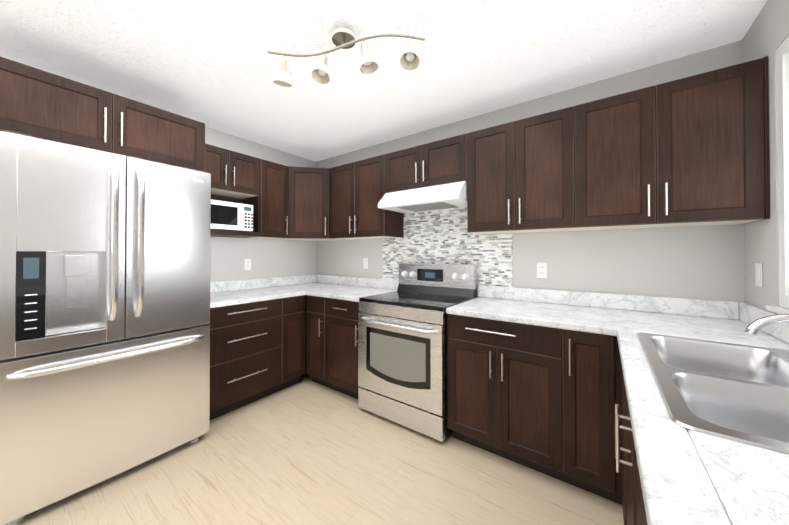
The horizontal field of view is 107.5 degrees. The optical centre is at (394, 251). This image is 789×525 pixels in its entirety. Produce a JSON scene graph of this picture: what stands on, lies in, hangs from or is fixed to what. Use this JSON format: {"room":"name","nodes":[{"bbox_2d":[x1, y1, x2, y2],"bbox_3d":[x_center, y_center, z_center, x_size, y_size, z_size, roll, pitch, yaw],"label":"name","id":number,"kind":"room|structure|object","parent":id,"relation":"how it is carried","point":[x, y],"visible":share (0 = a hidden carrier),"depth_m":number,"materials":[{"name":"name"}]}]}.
{"room":"kitchen","nodes":[
{"label":"kitchen","id":0,"kind":"room"},
{"bbox_2d":[205,126,315,281],"bbox_3d":[-2.638,0.062,1.548,0.120,2.460,5.400,0,-1,36],"label":"wall","id":1,"kind":"structure","parent":0,"point":[271,258],"depth_m":3.09,"materials":[{"name":"grey paint"}]},
{"bbox_2d":[0,56,204,170],"bbox_3d":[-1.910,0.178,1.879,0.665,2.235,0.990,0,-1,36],"label":"upper cabinet","id":2,"kind":"object","parent":1,"relation":"attached to","point":[39,103],"visible":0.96,"depth_m":1.65,"materials":[{"name":"brown wood"}]},
{"bbox_2d":[205,143,264,237],"bbox_3d":[-1.560,-0.515,2.612,0.382,0.755,0.595,0,-1,36],"label":"upper cabinet","id":3,"kind":"object","parent":1,"relation":"attached to","point":[235,177],"visible":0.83,"depth_m":2.62,"materials":[{"name":"brown wood"}]},
{"bbox_2d":[211,199,253,231],"bbox_3d":[-1.571,-0.303,2.568,0.359,0.240,0.463,0,-1,36],"label":"microwave","id":4,"kind":"object","parent":3,"relation":"in","point":[225,215],"visible":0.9,"depth_m":2.49,"materials":[{"name":"white plastic"}]},
{"bbox_2d":[244,259,250,269],"bbox_3d":[-1.516,0.136,2.989,0.007,0.115,0.070,0,-1,36],"label":"electrical outlet","id":5,"kind":"object","parent":1,"relation":"attached to","point":[247,264],"visible":1,"depth_m":2.98,"materials":[{"name":"white plastic"}]},
{"bbox_2d":[252,159,287,238],"bbox_3d":[-1.308,-0.512,2.983,0.355,0.755,0.300,0,-1,36],"label":"upper cabinet","id":6,"kind":"object","parent":1,"relation":"attached to","point":[274,204],"visible":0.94,"depth_m":2.90,"materials":[{"name":"brown wood"}]},
{"bbox_2d":[16,373,623,524],"bbox_3d":[-1.126,1.342,0.444,3.850,0.120,5.640,0,-1,36],"label":"floor","id":7,"kind":"structure","parent":0,"point":[307,450],"depth_m":1.62,"materials":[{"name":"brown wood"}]},
{"bbox_2d":[0,130,210,524],"bbox_3d":[-1.804,0.372,1.841,0.825,1.847,0.885,0,-1,36],"label":"fridge","id":8,"kind":"object","parent":7,"relation":"on","point":[104,315],"visible":1,"depth_m":1.55,"materials":[{"name":"grey metal"}]},
{"bbox_2d":[207,299,281,420],"bbox_3d":[-1.443,0.864,2.527,0.655,0.875,0.648,0,-1,36],"label":"base cabinet","id":9,"kind":"object","parent":7,"relation":"on","point":[245,353],"visible":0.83,"depth_m":2.35,"materials":[{"name":"brown wood"}]},
{"bbox_2d":[210,275,333,307],"bbox_3d":[-1.185,0.360,2.885,0.660,0.139,1.520,0,-1,36],"label":"countertop","id":10,"kind":"structure","parent":9,"relation":"on","point":[235,292],"depth_m":2.79,"materials":[{"name":"stone"}]},
{"bbox_2d":[276,295,305,391],"bbox_3d":[-1.188,0.867,2.913,0.617,0.875,0.277,0,-1,36],"label":"base cabinet","id":11,"kind":"object","parent":7,"relation":"on","point":[293,315],"visible":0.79,"depth_m":2.73,"materials":[{"name":"brown wood"}]},
{"bbox_2d":[306,295,331,388],"bbox_3d":[-0.596,0.868,2.989,0.294,0.875,0.655,0,-1,36],"label":"base cabinet","id":12,"kind":"object","parent":7,"relation":"on","point":[315,337],"visible":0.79,"depth_m":2.75,"materials":[{"name":"brown wood"}]},
{"bbox_2d":[306,276,398,301],"bbox_3d":[-0.380,0.360,2.843,0.693,0.139,0.647,0,-1,36],"label":"countertop","id":13,"kind":"structure","parent":12,"relation":"on","point":[340,287],"depth_m":3.02,"materials":[{"name":"stone"}]},
{"bbox_2d":[325,298,359,398],"bbox_3d":[-0.290,0.866,2.768,0.461,0.875,0.655,0,-1,36],"label":"base cabinet","id":14,"kind":"object","parent":7,"relation":"on","point":[341,346],"visible":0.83,"depth_m":2.55,"materials":[{"name":"brown wood"}]},
{"bbox_2d":[358,263,476,441],"bbox_3d":[0.180,0.707,2.369,0.760,1.185,0.700,0,-1,36],"label":"stove","id":15,"kind":"object","parent":7,"relation":"on","point":[402,354],"visible":0.94,"depth_m":2.15,"materials":[{"name":"silver metal"}]},
{"bbox_2d":[447,314,563,481],"bbox_3d":[0.795,0.859,1.984,0.675,0.875,0.655,0,-1,36],"label":"base cabinet","id":16,"kind":"object","parent":7,"relation":"on","point":[504,389],"visible":0.94,"depth_m":1.72,"materials":[{"name":"brown wood"}]},
{"bbox_2d":[446,285,621,334],"bbox_3d":[0.893,0.351,1.928,0.909,0.139,0.640,0,-1,36],"label":"countertop","id":17,"kind":"structure","parent":16,"relation":"on","point":[589,312],"depth_m":1.93,"materials":[{"name":"stone"}]},
{"bbox_2d":[562,329,621,504],"bbox_3d":[1.178,0.856,1.708,0.270,0.875,0.655,0,-1,36],"label":"base cabinet","id":18,"kind":"object","parent":7,"relation":"on","point":[591,380],"visible":0.94,"depth_m":1.49,"materials":[{"name":"brown wood"}]},
{"bbox_2d":[615,364,647,524],"bbox_3d":[0.987,0.848,0.804,0.595,0.875,1.150,0,-1,36],"label":"base cabinet","id":19,"kind":"object","parent":7,"relation":"on","point":[634,512],"visible":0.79,"depth_m":0.91,"materials":[{"name":"brown wood"}]},
{"bbox_2d":[610,294,788,524],"bbox_3d":[0.877,0.340,0.639,0.574,0.139,2.747,0,-1,36],"label":"countertop","id":20,"kind":"structure","parent":19,"relation":"on","point":[689,477],"depth_m":0.54,"materials":[{"name":"stone"}]},
{"bbox_2d":[636,333,788,454],"bbox_3d":[1.046,0.458,0.832,0.480,0.185,0.890,0,-1,36],"label":"sink","id":21,"kind":"object","parent":20,"relation":"in","point":[735,392],"visible":0.81,"depth_m":0.84,"materials":[{"name":"grey metal"}]},
{"bbox_2d":[744,314,788,334],"bbox_3d":[1.106,0.268,0.751,0.243,0.191,0.119,0,-1,36],"label":"faucet","id":22,"kind":"object","parent":20,"relation":"on","point":[754,327],"visible":1,"depth_m":0.82,"materials":[{"name":"silver metal"}]},
{"bbox_2d":[0,0,766,161],"bbox_3d":[-1.126,-1.238,0.468,3.850,0.120,5.640,0,-1,36],"label":"ceiling","id":23,"kind":"structure","parent":0,"point":[213,64],"depth_m":1.69,"materials":[{"name":"white paint"}]},
{"bbox_2d":[267,28,424,86],"bbox_3d":[-0.267,-1.028,1.521,0.847,0.220,0.128,0,-1,14],"label":"track light","id":24,"kind":"object","parent":23,"relation":"attached to","point":[343,38],"visible":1,"depth_m":1.51,"materials":[{"name":"silver metal"}]},
{"bbox_2d":[316,40,744,302],"bbox_3d":[0.490,0.073,2.693,3.850,2.460,0.120,0,-1,36],"label":"wall","id":25,"kind":"structure","parent":0,"point":[699,262],"depth_m":1.93,"materials":[{"name":"grey paint"}]},
{"bbox_2d":[278,166,344,240],"bbox_3d":[-0.936,-0.509,3.275,0.617,0.756,0.610,0,-1,36],"label":"upper cabinet","id":26,"kind":"object","parent":25,"relation":"attached to","point":[308,203],"visible":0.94,"depth_m":3.06,"materials":[{"name":"brown wood"}]},
{"bbox_2d":[363,258,367,268],"bbox_3d":[-0.318,0.135,3.196,0.070,0.115,0.007,0,-1,36],"label":"electrical outlet","id":27,"kind":"object","parent":25,"relation":"attached to","point":[365,263],"visible":1,"depth_m":3.19,"materials":[{"name":"white plastic"}]},
{"bbox_2d":[329,154,403,239],"bbox_3d":[-0.314,-0.512,2.983,0.747,0.755,0.355,0,-1,36],"label":"upper cabinet","id":28,"kind":"object","parent":25,"relation":"attached to","point":[356,191],"visible":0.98,"depth_m":2.84,"materials":[{"name":"brown wood"}]},
{"bbox_2d":[385,133,466,192],"bbox_3d":[0.309,-0.712,2.535,0.790,0.363,0.355,0,-1,36],"label":"upper cabinet","id":29,"kind":"object","parent":25,"relation":"attached to","point":[440,162],"visible":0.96,"depth_m":2.39,"materials":[{"name":"brown wood"}]},
{"bbox_2d":[378,181,466,212],"bbox_3d":[0.287,-0.452,2.494,0.760,0.153,0.431,0,-1,36],"label":"range hood","id":30,"kind":"object","parent":29,"relation":"attached to","point":[442,197],"visible":0.98,"depth_m":2.35,"materials":[{"name":"white metal"}]},
{"bbox_2d":[382,208,512,296],"bbox_3d":[0.404,-0.069,2.678,1.310,0.915,0.004,0,-1,36],"label":"tile backsplash","id":31,"kind":"structure","parent":25,"relation":"attached to","point":[439,237],"depth_m":2.61,"materials":[{"name":"tile"}]},
{"bbox_2d":[467,106,577,234],"bbox_3d":[0.910,-0.520,2.099,0.692,0.755,0.355,0,-1,36],"label":"upper cabinet","id":32,"kind":"object","parent":25,"relation":"attached to","point":[521,176],"visible":0.98,"depth_m":1.96,"materials":[{"name":"brown wood"}]},
{"bbox_2d":[537,262,546,277],"bbox_3d":[1.105,0.143,2.168,0.070,0.115,0.007,0,-1,36],"label":"electrical outlet","id":33,"kind":"object","parent":25,"relation":"attached to","point":[541,270],"visible":1,"depth_m":2.17,"materials":[{"name":"white plastic"}]},
{"bbox_2d":[574,56,769,230],"bbox_3d":[1.500,-0.524,1.672,0.765,0.755,0.355,0,-1,36],"label":"upper cabinet","id":34,"kind":"object","parent":25,"relation":"attached to","point":[693,150],"visible":1,"depth_m":1.52,"materials":[{"name":"brown wood"}]},
{"bbox_2d":[742,0,788,313],"bbox_3d":[0.386,0.043,-0.636,0.120,2.460,5.400,0,-1,36],"label":"wall","id":35,"kind":"structure","parent":0,"point":[767,33],"depth_m":1.34,"materials":[{"name":"grey paint"}]},
{"bbox_2d":[755,263,762,286],"bbox_3d":[1.797,0.116,1.428,0.008,0.115,0.070,0,-1,36],"label":"light switch","id":36,"kind":"object","parent":35,"relation":"attached to","point":[759,274],"visible":1,"depth_m":1.42,"materials":[{"name":"white plastic"}]},
{"bbox_2d":[766,35,788,313],"bbox_3d":[1.360,-0.321,0.767,0.110,1.167,1.310,0,-1,36],"label":"window","id":37,"kind":"structure","parent":35,"relation":"in","point":[782,59],"depth_m":1.25,"materials":[{"name":"white plastic"}]}
]}

